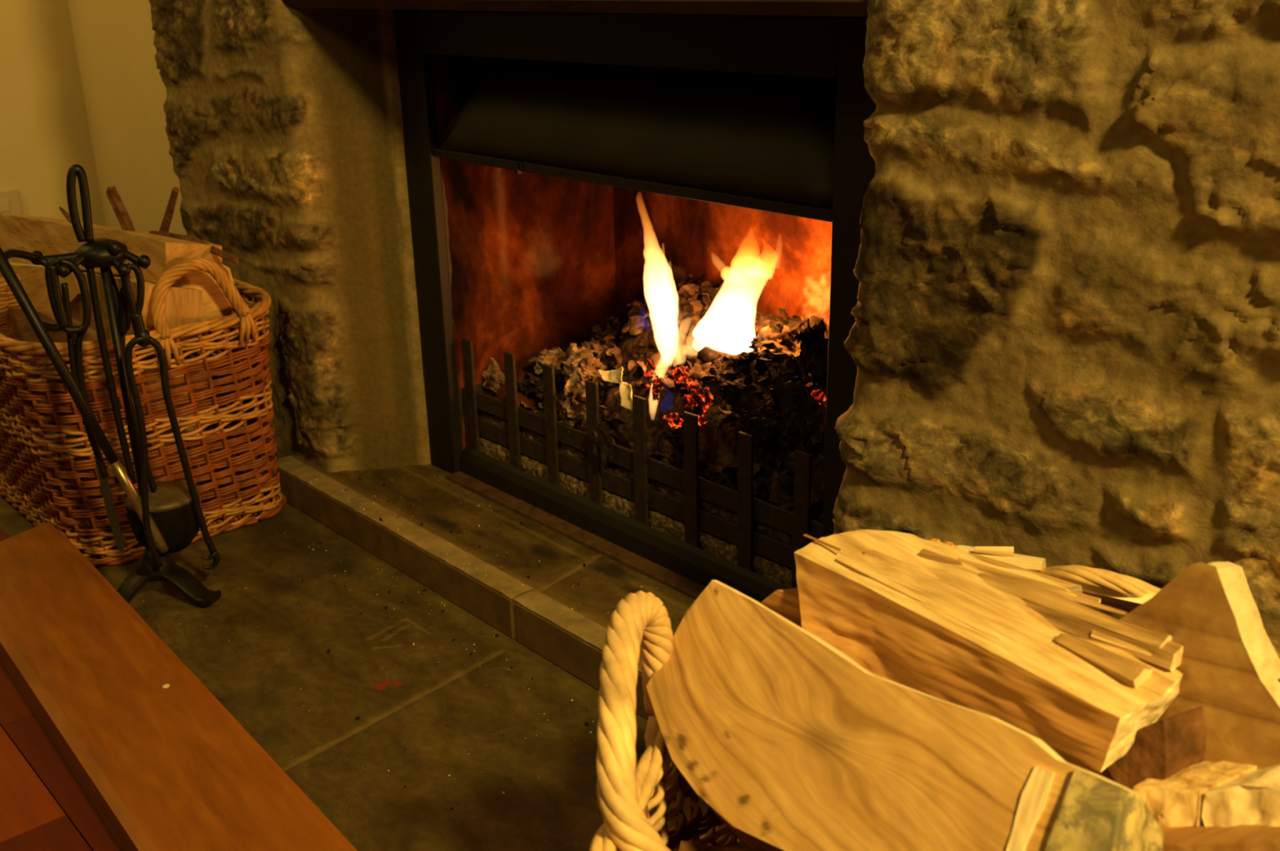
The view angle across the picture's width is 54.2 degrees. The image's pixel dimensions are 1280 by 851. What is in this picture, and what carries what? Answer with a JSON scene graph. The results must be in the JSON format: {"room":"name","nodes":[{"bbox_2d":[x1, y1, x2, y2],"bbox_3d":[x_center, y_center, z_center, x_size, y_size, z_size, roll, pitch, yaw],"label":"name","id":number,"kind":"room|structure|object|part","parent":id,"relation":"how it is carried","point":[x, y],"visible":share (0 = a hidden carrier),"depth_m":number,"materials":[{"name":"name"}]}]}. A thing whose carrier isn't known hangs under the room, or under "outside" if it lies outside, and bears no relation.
{"room":"traditional dwelling","nodes":[
{"label":"traditional dwelling","id":0,"kind":"room"},
{"bbox_2d":[0,0,113,274],"bbox_3d":[-2.466,-1.048,2.600,2.500,1.900,0.100,-18,26,-39],"label":"wall","id":1,"kind":"structure","parent":0,"point":[45,131],"depth_m":3.39,"materials":[{"name":"beige paint"}]},
{"bbox_2d":[0,188,23,215],"bbox_3d":[-1.722,-0.595,3.383,0.090,0.080,0.015,-18,26,-39],"label":"wall socket","id":2,"kind":"object","parent":1,"relation":"attached to","point":[10,199],"visible":0.82,"depth_m":3.39,"materials":[{"name":"white plastic"}]},
{"bbox_2d":[0,200,9,212],"bbox_3d":[-1.719,-0.594,3.379,0.024,0.030,0.004,-18,26,-39],"label":"switch","id":3,"kind":"object","parent":2,"relation":"attached to","point":[4,204],"depth_m":3.38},
{"bbox_2d":[0,527,122,850],"bbox_3d":[-0.879,0.594,0.795,1.497,0.010,3.984,-18,26,-39],"label":"boards","id":4,"kind":"object","parent":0,"point":[44,807],"visible":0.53,"depth_m":1.32,"materials":[{"name":"brown wood"}]},
{"bbox_2d":[0,522,357,850],"bbox_3d":[-0.331,0.429,1.129,0.160,0.045,1.950,-17,25,-36],"label":"wooden plank","id":5,"kind":"object","parent":4,"relation":"on","point":[171,769],"visible":1,"depth_m":1.37,"materials":[{"name":"brown wood"}]},
{"bbox_2d":[161,684,169,688],"bbox_3d":[-0.543,0.298,1.432,0.009,0.002,0.009,-18,26,-39],"label":"chip","id":6,"kind":"object","parent":5,"relation":"on","point":[166,686],"visible":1,"depth_m":1.43,"materials":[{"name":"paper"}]},
{"bbox_2d":[67,0,186,279],"bbox_3d":[-1.036,-1.159,2.812,0.060,1.900,1.666,-18,26,-39],"label":"wall","id":7,"kind":"structure","parent":0,"point":[124,90],"depth_m":3.26,"materials":[{"name":"beige paint"}]},
{"bbox_2d":[148,0,431,472],"bbox_3d":[-0.492,-0.571,2.048,0.415,1.300,0.552,-18,26,-39],"label":"wall pier","id":8,"kind":"object","parent":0,"point":[284,127],"visible":0.8,"depth_m":1.92,"materials":[{"name":"stone"}]},
{"bbox_2d":[281,0,868,16],"bbox_3d":[-0.073,-0.741,1.370,0.235,0.536,1.120,-18,26,-39],"label":"lintel","id":9,"kind":"object","parent":8,"relation":"on","point":[764,7],"visible":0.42,"depth_m":1.25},
{"bbox_2d":[0,351,726,850],"bbox_3d":[-0.988,0.393,1.379,2.460,0.030,4.291,-18,26,-39],"label":"floor","id":10,"kind":"structure","parent":0,"point":[255,675],"depth_m":1.49,"materials":[{"name":"tile"}]},
{"bbox_2d":[30,164,221,607],"bbox_3d":[-0.683,-0.038,1.623,0.146,0.595,0.164,-18,26,-39],"label":"stand","id":11,"kind":"object","parent":10,"relation":"on","point":[103,254],"visible":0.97,"depth_m":1.59,"materials":[{"name":"metal"}]},
{"bbox_3d":[-0.690,-0.274,1.540,0.027,0.096,0.011,-10,22,-22],"label":"loop handle","id":12,"kind":"part","parent":11,"relation":"part of","materials":[{"name":"metal"}]},
{"bbox_2d":[0,246,168,554],"bbox_3d":[-0.706,-0.023,1.571,0.048,0.445,0.152,16,26,39],"label":"poker","id":13,"kind":"object","parent":11,"relation":"hanging from","point":[41,329],"visible":1,"depth_m":1.53,"materials":[{"name":"metal"}]},
{"bbox_2d":[44,257,124,555],"bbox_3d":[-0.700,-0.015,1.592,0.045,0.412,0.030,-11,22,-24],"label":"poker","id":14,"kind":"object","parent":11,"relation":"hanging from","point":[60,304],"visible":0.88,"depth_m":1.56,"materials":[{"name":"metal"}]},
{"bbox_3d":[-0.699,-0.160,1.530,0.045,0.097,0.012,-10,22,-22],"label":"handle","id":15,"kind":"part","parent":14,"relation":"part of","materials":[{"name":"metal"}]},
{"bbox_3d":[-0.699,0.091,1.645,0.017,0.177,0.004,-10,22,-22],"label":"blade","id":16,"kind":"part","parent":14,"relation":"part of","materials":[{"name":"metal"}]},
{"bbox_2d":[84,266,137,484],"bbox_3d":[-0.679,-0.068,1.604,0.017,0.309,0.011,-11,22,-25],"label":"poker","id":17,"kind":"object","parent":11,"relation":"hanging from","point":[90,271],"visible":1,"depth_m":1.60,"materials":[{"name":"metal"}]},
{"bbox_2d":[108,266,199,554],"bbox_3d":[-0.653,-0.020,1.659,0.095,0.397,0.094,-18,26,-39],"label":"shovel","id":18,"kind":"object","parent":11,"relation":"hanging from","point":[171,509],"visible":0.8,"depth_m":1.68,"materials":[{"name":"metal"}]},
{"bbox_3d":[-0.661,-0.055,1.636,0.026,0.315,0.028,-18,26,-39],"label":"handle","id":19,"kind":"part","parent":18,"relation":"part of","materials":[{"name":"metal"}]},
{"bbox_2d":[122,262,219,569],"bbox_3d":[-0.620,0.000,1.625,0.088,0.432,0.024,-8,21,-18],"label":"tongs","id":20,"kind":"object","parent":11,"relation":"hanging from","point":[142,338],"visible":1,"depth_m":1.61,"materials":[{"name":"metal"}]},
{"bbox_3d":[-0.632,-0.155,1.570,0.024,0.102,0.015,-18,26,-39],"label":"handle","id":21,"kind":"part","parent":20,"relation":"part of","materials":[{"name":"metal"}]},
{"bbox_3d":[-0.640,0.039,1.622,0.038,0.319,0.007,-10,22,-22],"label":"arm","id":22,"kind":"part","parent":20,"relation":"part of","materials":[{"name":"metal"}]},
{"bbox_3d":[-0.603,0.042,1.648,0.053,0.338,0.024,-7,21,-14],"label":"arm","id":23,"kind":"part","parent":20,"relation":"part of","materials":[{"name":"metal"}]},
{"bbox_2d":[0,257,286,566],"bbox_3d":[-0.833,-0.085,1.996,0.402,0.435,0.552,-18,26,-39],"label":"basket","id":24,"kind":"object","parent":10,"relation":"on","point":[42,489],"visible":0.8,"depth_m":1.83,"materials":[{"name":"brown wicker"}]},
{"bbox_2d":[0,264,98,313],"bbox_3d":[-1.093,-0.199,2.248,0.084,0.300,0.818,-18,26,-39],"label":"log","id":25,"kind":"object","parent":24,"relation":"in","point":[33,277],"visible":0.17,"depth_m":2.04,"materials":[{"name":"beige wood"}]},
{"bbox_2d":[0,307,102,360],"bbox_3d":[-1.062,-0.141,2.202,0.103,0.229,0.713,-18,26,-39],"label":"log","id":26,"kind":"object","parent":25,"relation":"on","point":[22,331],"visible":0.19,"depth_m":2.03,"materials":[{"name":"brown wood"}]},
{"bbox_2d":[0,206,238,283],"bbox_3d":[-0.991,-0.309,2.188,0.104,0.195,1.136,-18,26,-39],"label":"log","id":27,"kind":"object","parent":24,"relation":"in","point":[48,236],"depth_m":1.91,"materials":[{"name":"beige wood"}]},
{"bbox_3d":[-0.980,-0.352,2.150,0.014,0.042,0.084,-18,26,-39],"label":"bark strip","id":28,"kind":"part","parent":27,"relation":"part of","materials":[{"name":"brown wood"}]},
{"bbox_2d":[106,186,135,231],"bbox_3d":[-0.809,-0.329,1.957,0.018,0.085,0.082,-18,26,-39],"label":"stick","id":29,"kind":"object","parent":27,"relation":"on","point":[121,212],"visible":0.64,"depth_m":1.95,"materials":[{"name":"brown wood"}]},
{"bbox_2d":[159,186,178,232],"bbox_3d":[-0.720,-0.312,1.902,0.015,0.113,0.109,-18,26,-38],"label":"stick","id":30,"kind":"object","parent":27,"relation":"on","point":[165,226],"visible":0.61,"depth_m":1.88,"materials":[{"name":"brown wood"}]},
{"bbox_3d":[-0.659,-0.263,1.843,0.190,0.033,0.006,11,24,31],"label":"bark strip","id":31,"kind":"part","parent":27,"relation":"part of","materials":[{"name":"brown wood"}]},
{"bbox_2d":[68,399,199,506],"bbox_3d":[-0.827,0.020,2.045,0.167,0.178,0.300,-12,23,-26],"label":"log","id":32,"kind":"object","parent":24,"relation":"on","point":[111,486],"visible":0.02,"depth_m":1.93,"materials":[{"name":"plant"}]},
{"bbox_2d":[29,351,212,454],"bbox_3d":[-0.837,-0.071,2.012,0.325,0.169,0.167,16,26,39],"label":"log","id":33,"kind":"object","parent":32,"relation":"on","point":[192,428],"visible":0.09,"depth_m":1.92,"materials":[{"name":"wood"}]},
{"bbox_2d":[71,273,203,352],"bbox_3d":[-0.783,-0.170,1.923,0.094,0.176,0.355,-18,26,-39],"label":"log","id":34,"kind":"object","parent":33,"relation":"on","point":[184,305],"visible":0.34,"depth_m":1.81,"materials":[{"name":"beige wood"}]},
{"bbox_2d":[150,262,234,320],"bbox_3d":[-0.689,-0.218,1.882,0.136,0.144,0.123,-18,26,-39],"label":"log","id":35,"kind":"object","parent":34,"relation":"on","point":[215,304],"visible":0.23,"depth_m":1.85,"materials":[{"name":"beige wood"}]},
{"bbox_3d":[-0.626,-0.167,1.789,0.152,0.148,0.023,-18,26,-39],"label":"handle","id":36,"kind":"part","parent":24,"relation":"part of","materials":[{"name":"beige wicker"}]},
{"bbox_2d":[142,474,684,837],"bbox_3d":[-0.237,0.272,1.528,0.518,0.061,1.139,-18,26,-39],"label":"ash specks","id":37,"kind":"object","parent":10,"relation":"on","point":[413,644],"visible":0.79,"depth_m":1.61,"materials":[{"name":"ash"},{"name":"charcoal"}]},
{"bbox_2d":[208,477,705,843],"bbox_3d":[-0.213,0.263,1.550,0.446,0.066,1.140,-18,26,-39],"label":"crumbs","id":38,"kind":"object","parent":10,"relation":"on","point":[328,651],"visible":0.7,"depth_m":1.68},
{"bbox_2d":[276,456,648,719],"bbox_3d":[-0.177,0.233,1.635,0.036,0.063,1.240,-18,26,-39],"label":"kerb","id":39,"kind":"object","parent":10,"relation":"on","point":[540,627],"visible":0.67,"depth_m":1.69,"materials":[{"name":"stone"}]},
{"bbox_2d":[589,564,1160,850],"bbox_3d":[0.248,0.334,0.796,0.548,0.427,0.479,6,21,19],"label":"basket","id":40,"kind":"object","parent":10,"relation":"on","point":[639,625],"visible":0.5,"depth_m":0.79,"materials":[{"name":"beige wicker"}]},
{"bbox_3d":[0.000,0.200,0.788,0.048,0.159,0.184,0,20,4],"label":"handle","id":41,"kind":"part","parent":40,"relation":"part of","materials":[{"name":"beige wicker"}]},
{"bbox_2d":[955,545,1045,572],"bbox_3d":[0.274,0.111,0.978,0.087,0.040,0.073,5,21,17],"label":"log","id":42,"kind":"object","parent":40,"relation":"in","point":[1035,564],"visible":0.16,"depth_m":0.95,"materials":[{"name":"brown wood"}]},
{"bbox_2d":[929,538,941,542],"bbox_3d":[0.226,0.092,0.958,0.011,0.010,0.012,-18,26,-39],"label":"chip","id":43,"kind":"object","parent":42,"relation":"on","point":[931,540],"visible":0.2,"depth_m":0.96,"materials":[{"name":"wood"}]},
{"bbox_2d":[942,541,958,548],"bbox_3d":[0.237,0.093,0.954,0.010,0.008,0.017,-5,20,-9],"label":"chip","id":44,"kind":"object","parent":42,"relation":"on","point":[948,543],"visible":0.24,"depth_m":0.95,"materials":[{"name":"orange wood"}]},
{"bbox_2d":[974,546,1013,557],"bbox_3d":[0.269,0.095,0.950,0.028,0.009,0.006,3,21,12],"label":"wood splinter","id":45,"kind":"object","parent":42,"relation":"on","point":[1008,552],"visible":1,"depth_m":0.95,"materials":[{"name":"beige wood"}]},
{"bbox_2d":[967,552,1082,593],"bbox_3d":[0.265,0.125,0.906,0.110,0.066,0.098,12,24,33],"label":"splinter","id":46,"kind":"object","parent":40,"relation":"in","point":[1076,588],"visible":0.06,"depth_m":0.87,"materials":[{"name":"brown wood"}]},
{"bbox_3d":[0.340,0.138,0.928,0.130,0.083,0.049,5,21,16],"label":"handle","id":47,"kind":"part","parent":40,"relation":"part of","materials":[{"name":"beige wicker"}]},
{"bbox_2d":[1081,585,1156,613],"bbox_3d":[0.359,0.130,0.928,0.069,0.036,0.056,11,23,30],"label":"stick","id":48,"kind":"object","parent":40,"relation":"in","point":[1112,599],"visible":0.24,"depth_m":0.91,"materials":[{"name":"brown wood"}]},
{"bbox_2d":[1120,561,1279,769],"bbox_3d":[0.362,0.151,0.768,0.118,0.190,0.211,11,24,30],"label":"log","id":49,"kind":"object","parent":40,"relation":"in","point":[1229,667],"visible":0.82,"depth_m":0.70,"materials":[{"name":"brown wood"}]},
{"bbox_2d":[1106,678,1279,790],"bbox_3d":[0.342,0.177,0.732,0.158,0.060,0.035,-12,23,-27],"label":"log","id":50,"kind":"object","parent":49,"relation":"on","point":[1160,750],"visible":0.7,"depth_m":0.69,"materials":[{"name":"brown wood"}]},
{"bbox_3d":[0.237,0.442,0.805,0.305,0.197,0.352,-18,26,-39],"label":"log","id":51,"kind":"object","parent":40,"relation":"in","visible":0},
{"bbox_2d":[678,841,751,850],"bbox_3d":[0.163,0.340,0.743,0.301,0.137,0.144,5,21,17],"label":"log","id":52,"kind":"object","parent":51,"relation":"on","point":[684,846],"visible":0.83,"depth_m":0.78,"materials":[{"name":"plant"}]},
{"bbox_2d":[646,580,1164,850],"bbox_3d":[0.140,0.217,0.737,0.136,0.164,0.334,-18,26,-39],"label":"log","id":53,"kind":"object","parent":52,"relation":"on","point":[793,744],"visible":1,"depth_m":0.71,"materials":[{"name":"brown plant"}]},
{"bbox_3d":[0.312,0.317,0.780,0.266,0.153,0.313,-18,26,-39],"label":"log","id":54,"kind":"object","parent":51,"relation":"on","visible":0},
{"bbox_2d":[1160,824,1279,850],"bbox_3d":[0.375,0.211,0.666,0.226,0.086,0.090,-11,22,-24],"label":"log","id":55,"kind":"object","parent":54,"relation":"on","point":[1256,837],"visible":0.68,"depth_m":0.63,"materials":[{"name":"brown wood"}]},
{"bbox_2d":[1132,761,1257,828],"bbox_3d":[0.374,0.192,0.722,0.225,0.044,0.039,-12,23,-26],"label":"log","id":56,"kind":"object","parent":55,"relation":"on","point":[1175,801],"visible":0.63,"depth_m":0.68,"materials":[{"name":"brown wood"}]},
{"bbox_2d":[1201,764,1279,827],"bbox_3d":[0.409,0.180,0.684,0.228,0.050,0.059,-12,23,-26],"label":"log","id":57,"kind":"object","parent":55,"relation":"on","point":[1252,798],"visible":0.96,"depth_m":0.65,"materials":[{"name":"brown wood"}]},
{"bbox_3d":[0.194,0.238,0.823,0.219,0.108,0.267,-18,26,-39],"label":"log","id":58,"kind":"object","parent":54,"relation":"on","visible":0},
{"bbox_2d":[1046,744,1116,783],"bbox_3d":[0.242,0.199,0.785,0.147,0.090,0.066,17,27,40],"label":"log","id":59,"kind":"object","parent":58,"relation":"on","point":[1067,757],"visible":0.02,"depth_m":0.73,"materials":[{"name":"brown wood"}]},
{"bbox_2d":[794,529,1183,773],"bbox_3d":[0.224,0.132,0.807,0.150,0.085,0.262,-20,27,-41],"label":"log","id":60,"kind":"object","parent":59,"relation":"on","point":[1025,651],"visible":0.98,"depth_m":0.76,"materials":[{"name":"brown wood"}]},
{"bbox_2d":[760,587,801,627],"bbox_3d":[0.131,0.139,0.882,0.090,0.061,0.046,8,22,25],"label":"chunk","id":61,"kind":"object","parent":60,"relation":"on","point":[784,602],"visible":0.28,"depth_m":0.87,"materials":[{"name":"brown wood"}]},
{"bbox_3d":[0.025,0.169,1.806,0.513,0.053,1.240,-18,26,-39],"label":"hearth base","id":62,"kind":"object","parent":10,"relation":"on","visible":0},
{"bbox_2d":[291,455,695,635],"bbox_3d":[-0.111,0.184,1.682,0.156,0.003,1.240,-18,26,-39],"label":"hearth slab","id":63,"kind":"object","parent":62,"relation":"on","point":[561,567],"visible":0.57,"depth_m":1.74,"materials":[{"name":"grey stone"}]},
{"bbox_2d":[393,10,875,603],"bbox_3d":[0.060,-0.194,1.686,0.332,0.700,0.882,-18,26,-39],"label":"insert","id":64,"kind":"object","parent":62,"relation":"on","point":[735,148],"depth_m":1.68,"materials":[{"name":"black metal"}]},
{"bbox_3d":[-0.316,-0.259,1.884,0.016,0.698,0.069,-18,26,-39],"label":"frame","id":65,"kind":"part","parent":64,"relation":"part of","materials":[{"name":"black metal"}]},
{"bbox_3d":[-0.190,-0.020,2.029,0.222,0.136,0.006,-18,26,-39],"label":"plate","id":66,"kind":"part","parent":64,"relation":"part of","materials":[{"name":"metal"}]},
{"bbox_2d":[482,357,504,392],"bbox_3d":[-0.234,-0.079,1.962,0.038,0.061,0.042,-18,26,-39],"label":"paper","id":67,"kind":"object","parent":64,"relation":"on","point":[493,376],"visible":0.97,"depth_m":1.95,"materials":[{"name":"grey paper"}]},
{"bbox_3d":[-0.164,-0.266,1.944,0.292,0.657,0.004,-14,23,-30],"label":"panel","id":68,"kind":"part","parent":64,"relation":"part of","materials":[{"name":"black metal"}]},
{"bbox_3d":[-0.043,0.168,1.712,0.034,0.008,0.744,-18,26,-39],"label":"sill","id":69,"kind":"part","parent":64,"relation":"part of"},
{"bbox_3d":[-0.050,0.027,1.691,0.011,0.076,0.045,-18,26,-39],"label":"charred strip","id":70,"kind":"part","parent":64,"relation":"part of","materials":[{"name":"black wood"}]},
{"bbox_3d":[-0.051,-0.461,1.488,0.016,0.057,0.744,-18,26,-39],"label":"frame","id":71,"kind":"part","parent":64,"relation":"part of","materials":[{"name":"black metal"}]},
{"bbox_3d":[-0.022,0.084,1.704,0.004,0.028,0.732,-18,26,-39],"label":"cross rail","id":72,"kind":"part","parent":64,"relation":"part of","materials":[{"name":"metal"}]},
{"bbox_2d":[433,57,836,222],"bbox_3d":[0.054,-0.415,1.604,0.286,0.175,0.740,-18,26,-39],"label":"hood","id":73,"kind":"object","parent":64,"relation":"attached to","point":[759,134],"depth_m":1.47,"materials":[{"name":"black metal"}]},
{"bbox_2d":[479,436,791,588],"bbox_3d":[-0.018,0.126,1.722,0.015,0.058,0.720,-18,26,-39],"label":"ash","id":74,"kind":"object","parent":64,"relation":"in","point":[782,575],"visible":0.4,"depth_m":1.67,"materials":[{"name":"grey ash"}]},
{"bbox_3d":[0.049,0.030,1.752,0.237,0.220,0.738,-18,26,-39],"label":"fire grate","id":75,"kind":"part","parent":64,"relation":"part of","materials":[{"name":"black metal"}]},
{"bbox_3d":[-0.023,0.043,1.689,0.004,0.028,0.732,-18,26,-39],"label":"cross rail","id":76,"kind":"part","parent":64,"relation":"part of","materials":[{"name":"metal"}]},
{"bbox_2d":[477,280,828,570],"bbox_3d":[0.079,-0.024,1.762,0.266,0.291,0.724,-18,26,-39],"label":"heap","id":77,"kind":"object","parent":64,"relation":"in","point":[717,447],"visible":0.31,"depth_m":1.68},
{"bbox_2d":[516,373,543,399],"bbox_3d":[-0.165,-0.058,1.863,0.034,0.046,0.061,-18,26,-39],"label":"coal","id":78,"kind":"object","parent":77,"relation":"on","point":[531,386],"visible":0.98,"depth_m":1.85,"materials":[{"name":"black stone"}]},
{"bbox_2d":[528,346,565,383],"bbox_3d":[-0.134,-0.094,1.938,0.059,0.047,0.081,-18,26,-39],"label":"coal","id":79,"kind":"object","parent":77,"relation":"on","point":[550,357],"visible":0.6,"depth_m":1.93,"materials":[{"name":"grey stone"}]},
{"bbox_2d":[553,342,607,384],"bbox_3d":[-0.089,-0.088,1.849,0.064,0.064,0.090,-18,26,-39],"label":"paper","id":80,"kind":"object","parent":77,"relation":"on","point":[588,362],"visible":0.88,"depth_m":1.84,"materials":[{"name":"beige paper"}]},
{"bbox_2d":[582,337,613,365],"bbox_3d":[-0.065,-0.105,1.894,0.056,0.054,0.076,-18,26,-39],"label":"paper","id":81,"kind":"object","parent":77,"relation":"on","point":[593,344],"visible":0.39,"depth_m":1.89,"materials":[{"name":"brown paper"}]},
{"bbox_2d":[582,315,623,348],"bbox_3d":[-0.043,-0.128,1.923,0.071,0.086,0.098,-13,23,-29],"label":"coal","id":82,"kind":"object","parent":77,"relation":"on","point":[595,332],"visible":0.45,"depth_m":1.91,"materials":[{"name":"black stone"}]},
{"bbox_2d":[614,322,634,338],"bbox_3d":[-0.005,-0.142,1.899,0.068,0.053,0.078,-18,26,-39],"label":"coal","id":83,"kind":"object","parent":77,"relation":"on","point":[624,323],"visible":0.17,"depth_m":1.87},
{"bbox_2d":[488,274,828,524],"bbox_3d":[0.081,-0.036,1.760,0.291,0.292,0.732,-18,26,-39],"label":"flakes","id":84,"kind":"object","parent":77,"relation":"on","point":[704,364],"visible":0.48,"depth_m":1.73,"materials":[{"name":"paper"}]},
{"bbox_2d":[558,400,586,429],"bbox_3d":[-0.093,-0.014,1.781,0.037,0.050,0.054,-9,21,-19],"label":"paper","id":85,"kind":"object","parent":84,"relation":"on","point":[575,413],"visible":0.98,"depth_m":1.77,"materials":[{"name":"brown paper"}]},
{"bbox_2d":[561,367,588,411],"bbox_3d":[-0.090,-0.050,1.776,0.044,0.067,0.053,5,21,16],"label":"paper","id":86,"kind":"object","parent":85,"relation":"on","point":[575,388],"visible":0.89,"depth_m":1.77,"materials":[{"name":"beige paper"}]},
{"bbox_2d":[618,382,632,411],"bbox_3d":[-0.018,-0.039,1.679,0.016,0.034,0.048,-4,20,-8],"label":"paper scrap","id":87,"kind":"object","parent":84,"relation":"on","point":[625,389],"visible":0.95,"depth_m":1.68,"materials":[{"name":"beige paper"}]},
{"bbox_2d":[597,367,623,383],"bbox_3d":[-0.039,-0.072,1.714,0.017,0.023,0.061,-18,26,-39],"label":"paper scrap","id":88,"kind":"object","parent":87,"relation":"on","point":[615,376],"visible":1,"depth_m":1.71,"materials":[{"name":"beige paper"}]},
{"bbox_2d":[643,359,657,387],"bbox_3d":[0.015,-0.071,1.696,0.019,0.044,0.020,-18,26,-39],"label":"glowing ember","id":89,"kind":"object","parent":84,"relation":"on","point":[651,367],"visible":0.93,"depth_m":1.69},
{"bbox_2d":[652,372,662,404],"bbox_3d":[0.022,-0.049,1.650,0.014,0.042,0.014,-18,26,-39],"label":"glowing ember","id":90,"kind":"object","parent":84,"relation":"on","point":[657,383],"visible":1,"depth_m":1.65},
{"bbox_2d":[670,364,688,384],"bbox_3d":[0.053,-0.067,1.636,0.018,0.028,0.026,-11,22,-25],"label":"glowing ember","id":91,"kind":"object","parent":84,"relation":"on","point":[679,374],"visible":0.97,"depth_m":1.63},
{"bbox_2d":[681,393,697,410],"bbox_3d":[0.063,-0.032,1.599,0.025,0.022,0.017,8,22,24],"label":"glowing ember","id":92,"kind":"object","parent":84,"relation":"on","point":[691,401],"visible":1,"depth_m":1.59},
{"bbox_2d":[684,377,702,395],"bbox_3d":[0.068,-0.052,1.605,0.020,0.023,0.027,-4,20,-8],"label":"glowing ember","id":93,"kind":"object","parent":84,"relation":"on","point":[691,384],"visible":0.99,"depth_m":1.60},
{"bbox_2d":[693,413,706,426],"bbox_3d":[0.070,-0.007,1.580,0.011,0.015,0.033,-18,26,-39],"label":"glowing ember","id":94,"kind":"object","parent":84,"relation":"on","point":[700,420],"visible":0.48,"depth_m":1.57},
{"bbox_2d":[695,386,715,404],"bbox_3d":[0.084,-0.037,1.582,0.017,0.023,0.030,-18,26,-39],"label":"glowing ember","id":95,"kind":"object","parent":84,"relation":"on","point":[704,394],"visible":1,"depth_m":1.58},
{"bbox_2d":[657,426,683,446],"bbox_3d":[0.045,0.015,1.614,0.017,0.028,0.054,-18,26,-39],"label":"coal","id":96,"kind":"object","parent":77,"relation":"on","point":[674,437],"visible":0.93,"depth_m":1.61,"materials":[{"name":"black stone"}]},
{"bbox_2d":[662,413,683,429],"bbox_3d":[0.042,-0.007,1.611,0.035,0.022,0.012,13,25,35],"label":"glowing ember","id":97,"kind":"object","parent":96,"relation":"on","point":[673,420],"visible":1,"depth_m":1.61},
{"bbox_2d":[677,346,732,369],"bbox_3d":[0.104,-0.082,1.716,0.062,0.058,0.097,-18,26,-39],"label":"glowing ember","id":98,"kind":"object","parent":77,"relation":"on","point":[721,349],"visible":0.07,"depth_m":1.71},
{"bbox_2d":[703,404,741,433],"bbox_3d":[0.102,-0.009,1.554,0.036,0.037,0.043,-8,21,-19],"label":"coal","id":99,"kind":"object","parent":77,"relation":"on","point":[722,420],"visible":1,"depth_m":1.55,"materials":[{"name":"black stone"}]},
{"bbox_2d":[702,400,719,422],"bbox_3d":[0.088,-0.017,1.565,0.016,0.027,0.032,-18,26,-39],"label":"glowing ember","id":100,"kind":"object","parent":99,"relation":"on","point":[706,406],"visible":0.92,"depth_m":1.56},
{"bbox_2d":[715,379,771,420],"bbox_3d":[0.125,-0.030,1.562,0.050,0.052,0.086,-18,26,-39],"label":"coal","id":101,"kind":"object","parent":77,"relation":"on","point":[737,395],"visible":0.84,"depth_m":1.55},
{"bbox_2d":[723,337,772,380],"bbox_3d":[0.148,-0.082,1.637,0.057,0.063,0.085,-18,26,-39],"label":"paper","id":102,"kind":"object","parent":77,"relation":"on","point":[736,363],"visible":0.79,"depth_m":1.63,"materials":[{"name":"black paper"}]},
{"bbox_2d":[757,352,808,393],"bbox_3d":[0.180,-0.065,1.573,0.056,0.060,0.078,-18,26,-39],"label":"paper","id":103,"kind":"object","parent":77,"relation":"on","point":[780,367],"visible":0.74,"depth_m":1.56,"materials":[{"name":"black paper"}]},
{"bbox_3d":[0.183,-0.023,1.482,0.030,0.071,0.090,-18,26,-39],"label":"coal","id":104,"kind":"object","parent":77,"relation":"on","visible":0},
{"bbox_2d":[811,389,826,404],"bbox_3d":[0.206,-0.033,1.442,0.016,0.017,0.022,-18,26,-39],"label":"glowing ember","id":105,"kind":"object","parent":104,"relation":"on","point":[818,395],"visible":1,"depth_m":1.44},
{"bbox_3d":[0.221,-0.072,1.505,0.034,0.087,0.039,-18,26,-39],"label":"coal","id":106,"kind":"object","parent":77,"relation":"on","visible":0},
{"bbox_2d":[792,317,828,390],"bbox_3d":[0.207,-0.088,1.509,0.038,0.096,0.040,-18,26,-39],"label":"coal","id":107,"kind":"object","parent":106,"relation":"on","point":[808,338],"visible":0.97,"depth_m":1.50,"materials":[{"name":"black stone"}]},
{"bbox_3d":[0.176,-0.218,1.789,0.003,0.657,0.650,-18,26,-39],"label":"panel","id":108,"kind":"part","parent":64,"relation":"part of","materials":[{"name":"black metal"}]},
{"bbox_3d":[0.229,-0.062,1.313,0.016,0.698,0.069,-18,26,-39],"label":"frame","id":109,"kind":"part","parent":64,"relation":"part of","materials":[{"name":"black metal"}]},
{"bbox_2d":[832,0,1279,659],"bbox_3d":[0.625,-0.113,0.697,0.186,1.320,1.315,-18,26,-39],"label":"wall","id":110,"kind":"structure","parent":0,"point":[1063,342],"depth_m":0.94,"materials":[{"name":"stone"}]},
{"bbox_2d":[395,9,868,17],"bbox_3d":[-0.006,-0.161,1.621,0.088,0.800,1.020,-18,26,-39],"label":"trim","id":111,"kind":"structure","parent":110,"relation":"attached to","point":[396,10],"depth_m":1.41,"materials":[{"name":"black metal"}]}
]}

